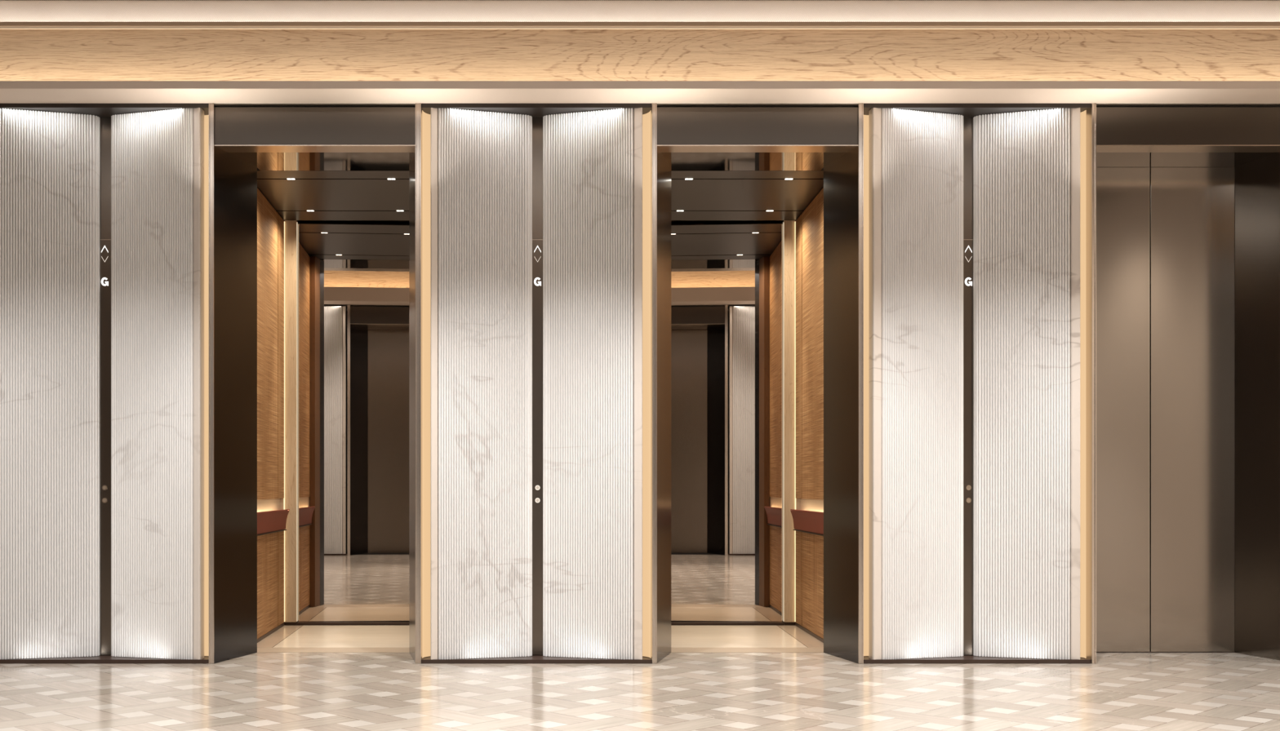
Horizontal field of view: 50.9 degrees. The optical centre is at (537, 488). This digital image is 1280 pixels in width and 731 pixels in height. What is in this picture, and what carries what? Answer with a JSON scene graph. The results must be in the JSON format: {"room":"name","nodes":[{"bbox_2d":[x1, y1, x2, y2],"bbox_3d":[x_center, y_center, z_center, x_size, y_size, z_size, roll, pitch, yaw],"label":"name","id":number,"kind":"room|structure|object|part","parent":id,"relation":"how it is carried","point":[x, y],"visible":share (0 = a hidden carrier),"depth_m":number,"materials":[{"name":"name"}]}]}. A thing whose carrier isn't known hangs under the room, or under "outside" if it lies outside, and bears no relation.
{"room":"lobby","nodes":[
{"label":"lobby","id":0,"kind":"room"},
{"bbox_2d":[241,168,408,657],"bbox_3d":[-1.316,-0.503,9.558,1.400,3.181,1.844,0,0,0],"label":"car","id":1,"kind":"object","parent":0,"point":[333,195],"visible":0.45,"depth_m":9.65,"materials":[{"name":"brown wood"}]},
{"bbox_3d":[-1.915,0.670,9.355,0.006,0.709,1.135,0,0,-2],"label":"woven panel","id":2,"kind":"part","parent":1,"relation":"part of","materials":[{"name":"wood"}]},
{"bbox_3d":[-1.915,-0.982,9.355,0.006,2.117,1.135,0,0,-2],"label":"woven panel","id":3,"kind":"part","parent":1,"relation":"part of","materials":[{"name":"wood"}]},
{"bbox_3d":[-1.918,1.038,9.504,0.008,0.023,1.433,0,0,-2],"label":"skirting","id":4,"kind":"part","parent":1,"relation":"part of","materials":[{"name":"brown wood"}]},
{"bbox_2d":[257,509,289,536],"bbox_3d":[-1.892,0.240,9.502,0.048,0.161,1.406,0,0,-2],"label":"handrail","id":5,"kind":"object","parent":1,"relation":"attached to","point":[270,522],"visible":0.88,"depth_m":9.48,"materials":[{"name":"leather"}]},
{"bbox_3d":[-1.936,0.670,10.085,0.006,0.709,0.271,0,0,-2],"label":"woven panel","id":6,"kind":"part","parent":1,"relation":"part of","materials":[{"name":"wood"}]},
{"bbox_3d":[-1.936,-0.982,10.085,0.006,2.117,0.271,0,0,-2],"label":"woven panel","id":7,"kind":"part","parent":1,"relation":"part of","materials":[{"name":"wood"}]},
{"bbox_3d":[-1.316,-2.056,9.372,1.294,0.012,0.992,0,0,0],"label":"ceiling panel","id":8,"kind":"part","parent":1,"relation":"part of","materials":[{"name":"metal"}]},
{"bbox_3d":[-1.316,-2.056,8.744,1.294,0.012,0.216,0,0,0],"label":"ceiling panel","id":9,"kind":"part","parent":1,"relation":"part of","materials":[{"name":"metal"}]},
{"bbox_3d":[-1.316,-2.056,10.064,1.294,0.012,0.344,0,0,0],"label":"ceiling panel","id":10,"kind":"part","parent":1,"relation":"part of","materials":[{"name":"metal"}]},
{"bbox_3d":[-1.314,1.050,10.269,1.062,0.038,0.050,0,0,0],"label":"skirting","id":11,"kind":"part","parent":1,"relation":"part of","materials":[{"name":"metal"}]},
{"bbox_2d":[297,220,408,622],"bbox_3d":[-1.314,-0.523,10.330,1.061,3.107,0.021,0,0,-2],"label":"mirror","id":12,"kind":"object","parent":1,"relation":"attached to","point":[353,275],"visible":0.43,"depth_m":10.32,"materials":[{"name":"clear mirror"}]},
{"bbox_2d":[0,653,1279,730],"bbox_3d":[0.000,1.069,3.986,11.000,0.038,9.092,0,0,0],"label":"floor","id":13,"kind":"structure","parent":0,"point":[257,691],"depth_m":6.88,"materials":[{"name":"stone"}]},
{"bbox_2d":[0,103,208,663],"bbox_3d":[-2.686,-0.627,8.160,1.438,3.352,0.320,0,0,0],"label":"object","id":14,"kind":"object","parent":13,"relation":"on","point":[50,153],"depth_m":8.11,"materials":[{"name":"stone"}]},
{"bbox_3d":[-2.991,-0.627,8.171,0.592,3.314,0.298,0,0,0],"label":"fluted panel","id":15,"kind":"part","parent":14,"relation":"part of","materials":[{"name":"stone"}]},
{"bbox_2d":[99,117,111,655],"bbox_3d":[-2.665,-0.635,8.249,0.103,3.326,0.030,0,0,0],"label":"panel","id":16,"kind":"object","parent":14,"relation":"attached to","point":[104,122],"visible":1,"depth_m":8.24,"materials":[{"name":"brown metal"}]},
{"bbox_3d":[-2.665,-1.916,8.252,0.103,0.764,0.024,0,0,0],"label":"plate","id":17,"kind":"part","parent":16,"relation":"part of","materials":[{"name":"brown metal"}]},
{"bbox_3d":[-2.345,-0.627,8.171,0.552,3.314,0.297,0,0,0],"label":"fluted panel","id":18,"kind":"part","parent":14,"relation":"part of","materials":[{"name":"stone"}]},
{"bbox_2d":[204,115,208,656],"bbox_3d":[-1.993,-0.629,8.146,0.031,3.314,0.146,0,0,-33],"label":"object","id":19,"kind":"object","parent":14,"relation":"attached to","point":[206,117],"visible":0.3,"depth_m":8.19,"materials":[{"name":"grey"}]},
{"bbox_2d":[213,104,415,663],"bbox_3d":[-1.333,-0.615,8.402,1.203,3.368,0.804,0,0,0],"label":"door surround","id":20,"kind":"object","parent":13,"relation":"on","point":[248,138],"visible":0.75,"depth_m":8.20,"materials":[{"name":"brown metal"}]},
{"bbox_2d":[208,102,215,664],"bbox_3d":[-1.950,-0.626,8.042,0.031,3.351,0.107,0,0,0],"label":"vertical trim","id":21,"kind":"structure","parent":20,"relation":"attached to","point":[211,106],"depth_m":7.99,"materials":[{"name":"metal"}]},
{"bbox_3d":[-1.333,-2.053,8.082,1.202,0.006,0.157,0,0,0],"label":"edge trim","id":22,"kind":"part","parent":20,"relation":"part of","materials":[{"name":"metal"}]},
{"bbox_3d":[-1.305,1.059,8.672,1.122,0.019,0.264,0,0,0],"label":"sill","id":23,"kind":"part","parent":20,"relation":"part of","materials":[{"name":"beige metal"}]},
{"bbox_2d":[415,102,422,664],"bbox_3d":[-0.714,-0.626,8.042,0.034,3.351,0.107,0,0,0],"label":"vertical trim","id":24,"kind":"structure","parent":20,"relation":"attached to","point":[418,106],"depth_m":7.99,"materials":[{"name":"gold metal"}]},
{"bbox_2d":[421,103,651,663],"bbox_3d":[-0.006,-0.627,8.160,1.379,3.352,0.320,0,0,0],"label":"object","id":25,"kind":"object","parent":13,"relation":"on","point":[482,153],"depth_m":8.10,"materials":[{"name":"stone"}]},
{"bbox_2d":[422,110,431,658],"bbox_3d":[-0.668,-0.629,8.146,0.032,3.314,0.148,0,0,34],"label":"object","id":26,"kind":"object","parent":25,"relation":"attached to","point":[426,118],"visible":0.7,"depth_m":8.14,"materials":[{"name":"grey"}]},
{"bbox_3d":[-0.315,-0.627,8.171,0.564,3.314,0.297,0,0,0],"label":"fluted panel","id":27,"kind":"part","parent":25,"relation":"part of","materials":[{"name":"stone"}]},
{"bbox_2d":[532,117,542,655],"bbox_3d":[0.000,-0.635,8.249,0.103,3.326,0.030,0,0,0],"label":"panel","id":28,"kind":"object","parent":25,"relation":"attached to","point":[537,122],"visible":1,"depth_m":8.24,"materials":[{"name":"brown metal"}]},
{"bbox_3d":[0.000,-1.916,8.252,0.103,0.764,0.024,0,0,0],"label":"plate","id":29,"kind":"part","parent":28,"relation":"part of","materials":[{"name":"brown metal"}]},
{"bbox_3d":[0.304,-0.627,8.171,0.542,3.314,0.297,0,0,0],"label":"fluted panel","id":30,"kind":"part","parent":25,"relation":"part of","materials":[{"name":"stone"}]},
{"bbox_2d":[642,111,650,657],"bbox_3d":[0.655,-0.629,8.146,0.032,3.314,0.148,0,0,-34],"label":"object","id":31,"kind":"object","parent":25,"relation":"attached to","point":[646,117],"visible":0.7,"depth_m":8.16,"materials":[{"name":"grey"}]},
{"bbox_2d":[657,104,858,663],"bbox_3d":[1.316,-0.615,8.402,1.206,3.368,0.804,0,0,0],"label":"door surround","id":32,"kind":"object","parent":13,"relation":"on","point":[691,137],"visible":0.83,"depth_m":8.17,"materials":[{"name":"brown metal"}]},
{"bbox_2d":[650,102,657,664],"bbox_3d":[0.698,-0.626,8.042,0.028,3.351,0.107,0,0,0],"label":"vertical trim","id":33,"kind":"structure","parent":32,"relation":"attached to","point":[654,106],"depth_m":7.99,"materials":[{"name":"gold metal"}]},
{"bbox_3d":[1.339,1.059,8.672,1.122,0.019,0.264,0,0,0],"label":"sill","id":34,"kind":"part","parent":32,"relation":"part of","materials":[{"name":"beige metal"}]},
{"bbox_3d":[1.316,-2.053,8.082,1.205,0.006,0.157,0,0,0],"label":"edge trim","id":35,"kind":"part","parent":32,"relation":"part of","materials":[{"name":"metal"}]},
{"bbox_2d":[857,102,863,664],"bbox_3d":[1.933,-0.626,8.042,0.028,3.351,0.107,0,0,0],"label":"vertical trim","id":36,"kind":"structure","parent":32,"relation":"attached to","point":[860,106],"depth_m":7.99,"materials":[{"name":"metal"}]},
{"bbox_2d":[863,103,1091,663],"bbox_3d":[2.630,-0.627,8.160,1.363,3.352,0.320,0,0,0],"label":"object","id":37,"kind":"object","parent":13,"relation":"on","point":[1026,157],"depth_m":8.09,"materials":[{"name":"stone"}]},
{"bbox_2d":[863,115,868,656],"bbox_3d":[1.977,-0.629,8.147,0.033,3.314,0.150,0,0,35],"label":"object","id":38,"kind":"object","parent":37,"relation":"attached to","point":[865,117],"visible":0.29,"depth_m":8.19,"materials":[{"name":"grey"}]},
{"bbox_3d":[2.343,-0.627,8.171,0.548,3.314,0.297,0,0,0],"label":"fluted panel","id":39,"kind":"part","parent":37,"relation":"part of","materials":[{"name":"stone"}]},
{"bbox_2d":[963,117,973,655],"bbox_3d":[2.654,-0.635,8.249,0.106,3.326,0.030,0,0,0],"label":"panel","id":40,"kind":"object","parent":37,"relation":"attached to","point":[967,122],"visible":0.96,"depth_m":8.24,"materials":[{"name":"brown metal"}]},
{"bbox_3d":[2.654,-1.916,8.252,0.106,0.764,0.024,0,0,0],"label":"plate","id":41,"kind":"part","parent":40,"relation":"part of","materials":[{"name":"brown metal"}]},
{"bbox_3d":[2.941,-0.627,8.171,0.517,3.314,0.297,0,0,0],"label":"fluted panel","id":42,"kind":"part","parent":37,"relation":"part of","materials":[{"name":"stone"}]},
{"bbox_2d":[1080,110,1085,658],"bbox_3d":[3.281,-0.629,8.147,0.034,3.314,0.151,0,0,-36],"label":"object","id":43,"kind":"object","parent":37,"relation":"attached to","point":[1082,115],"visible":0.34,"depth_m":8.10,"materials":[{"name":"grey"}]},
{"bbox_2d":[0,0,1279,22],"bbox_3d":[0.000,-2.796,7.896,11.000,0.164,0.104,0,0,0],"label":"ceiling","id":44,"kind":"structure","parent":0,"point":[11,11],"depth_m":7.91,"materials":[{"name":"paint"}]},
{"bbox_2d":[0,22,1279,26],"bbox_3d":[0.000,-2.710,7.866,11.000,0.023,0.132,0,0,0],"label":"trim","id":45,"kind":"structure","parent":44,"relation":"attached to","point":[2,24],"depth_m":7.80,"materials":[{"name":"beige paint"}]},
{"bbox_2d":[0,88,1279,104],"bbox_3d":[0.000,-2.308,7.936,11.000,0.009,0.448,0,0,0],"label":"cove","id":46,"kind":"structure","parent":0,"point":[217,96],"depth_m":7.86,"materials":[{"name":"beige paint"}]},
{"bbox_2d":[0,29,1279,80],"bbox_3d":[0.000,-2.516,7.908,11.000,0.405,0.056,0,0,0],"label":"fascia","id":47,"kind":"structure","parent":46,"relation":"attached to","point":[25,55],"depth_m":7.88,"materials":[{"name":"brown wood"}]},
{"bbox_2d":[671,167,835,657],"bbox_3d":[1.348,-0.503,9.558,1.403,3.181,1.844,0,0,0],"label":"car","id":48,"kind":"object","parent":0,"point":[711,195],"visible":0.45,"depth_m":9.65,"materials":[{"name":"brown wood"}]},
{"bbox_2d":[671,220,782,622],"bbox_3d":[1.351,-0.523,10.330,1.072,3.107,0.021,0,0,2],"label":"mirror","id":49,"kind":"object","parent":48,"relation":"attached to","point":[726,276],"visible":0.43,"depth_m":10.32,"materials":[{"name":"clear mirror"}]},
{"bbox_3d":[1.351,1.050,10.269,1.073,0.038,0.050,0,0,0],"label":"skirting","id":50,"kind":"part","parent":48,"relation":"part of","materials":[{"name":"metal"}]},
{"bbox_3d":[1.348,-2.056,10.064,1.297,0.012,0.344,0,0,0],"label":"ceiling panel","id":51,"kind":"part","parent":48,"relation":"part of","materials":[{"name":"metal"}]},
{"bbox_3d":[1.348,-2.056,9.372,1.297,0.012,0.992,0,0,0],"label":"ceiling panel","id":52,"kind":"part","parent":48,"relation":"part of","materials":[{"name":"metal"}]},
{"bbox_3d":[1.348,-2.056,8.744,1.297,0.012,0.216,0,0,0],"label":"ceiling panel","id":53,"kind":"part","parent":48,"relation":"part of","materials":[{"name":"metal"}]},
{"bbox_3d":[1.971,0.670,10.085,0.006,0.709,0.271,0,0,2],"label":"woven panel","id":54,"kind":"part","parent":48,"relation":"part of","materials":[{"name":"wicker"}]},
{"bbox_3d":[1.971,-0.982,10.085,0.006,2.117,0.271,0,0,2],"label":"woven panel","id":55,"kind":"part","parent":48,"relation":"part of","materials":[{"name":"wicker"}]},
{"bbox_2d":[790,509,823,536],"bbox_3d":[1.927,0.240,9.502,0.048,0.161,1.406,0,0,2],"label":"handrail","id":56,"kind":"object","parent":48,"relation":"attached to","point":[806,522],"visible":0.88,"depth_m":9.48,"materials":[{"name":"leather"}]},
{"bbox_3d":[1.954,1.038,9.504,0.008,0.023,1.433,0,0,2],"label":"skirting","id":57,"kind":"part","parent":48,"relation":"part of","materials":[{"name":"brown wood"}]},
{"bbox_3d":[1.951,0.670,9.355,0.006,0.709,1.135,0,0,2],"label":"woven panel","id":58,"kind":"part","parent":48,"relation":"part of","materials":[{"name":"wood"}]},
{"bbox_3d":[1.951,-0.982,9.355,0.006,2.117,1.135,0,0,2],"label":"woven panel","id":59,"kind":"part","parent":48,"relation":"part of","materials":[{"name":"wood"}]},
{"bbox_3d":[-5.519,-1.306,3.440,0.037,4.788,10.080,0,0,0],"label":"wall","id":60,"kind":"structure","parent":0,"visible":0},
{"bbox_2d":[0,80,1279,88],"bbox_3d":[0.000,-2.325,7.708,11.000,0.044,0.008,0,0,0],"label":"trim","id":61,"kind":"structure","parent":60,"relation":"attached to","point":[3,84],"depth_m":7.70,"materials":[{"name":"metal"}]},
{"bbox_2d":[0,26,1279,29],"bbox_3d":[0.000,-2.691,7.813,11.000,0.013,0.014,0,0,0],"label":"trim","id":62,"kind":"structure","parent":60,"relation":"attached to","point":[1,27],"depth_m":7.81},
{"bbox_3d":[5.025,-0.626,8.240,0.950,3.349,0.480,0,0,0],"label":"wall","id":63,"kind":"structure","parent":0,"visible":0},
{"bbox_2d":[1083,104,1279,660],"bbox_3d":[3.942,-0.625,8.316,1.209,3.348,0.632,0,0,0],"label":"door surround","id":64,"kind":"object","parent":63,"relation":"attached to","point":[1245,138],"visible":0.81,"depth_m":8.26,"materials":[{"name":"brown metal"}]},
{"bbox_2d":[1085,102,1096,664],"bbox_3d":[3.325,-0.626,8.042,0.025,3.351,0.107,0,0,0],"label":"vertical trim","id":65,"kind":"structure","parent":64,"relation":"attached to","point":[1091,113],"depth_m":8.01,"materials":[{"name":"gold metal"}]},
{"bbox_2d":[1096,167,1235,653],"bbox_3d":[3.950,-0.500,8.571,0.998,3.100,0.074,0,0,0],"label":"elevator door","id":66,"kind":"structure","parent":64,"relation":"attached to","point":[1165,236],"depth_m":8.54,"materials":[{"name":"brown metal"}]},
{"bbox_3d":[3.942,-2.053,8.082,1.208,0.006,0.157,0,0,0],"label":"edge trim","id":67,"kind":"part","parent":64,"relation":"part of","materials":[{"name":"metal"}]}
]}

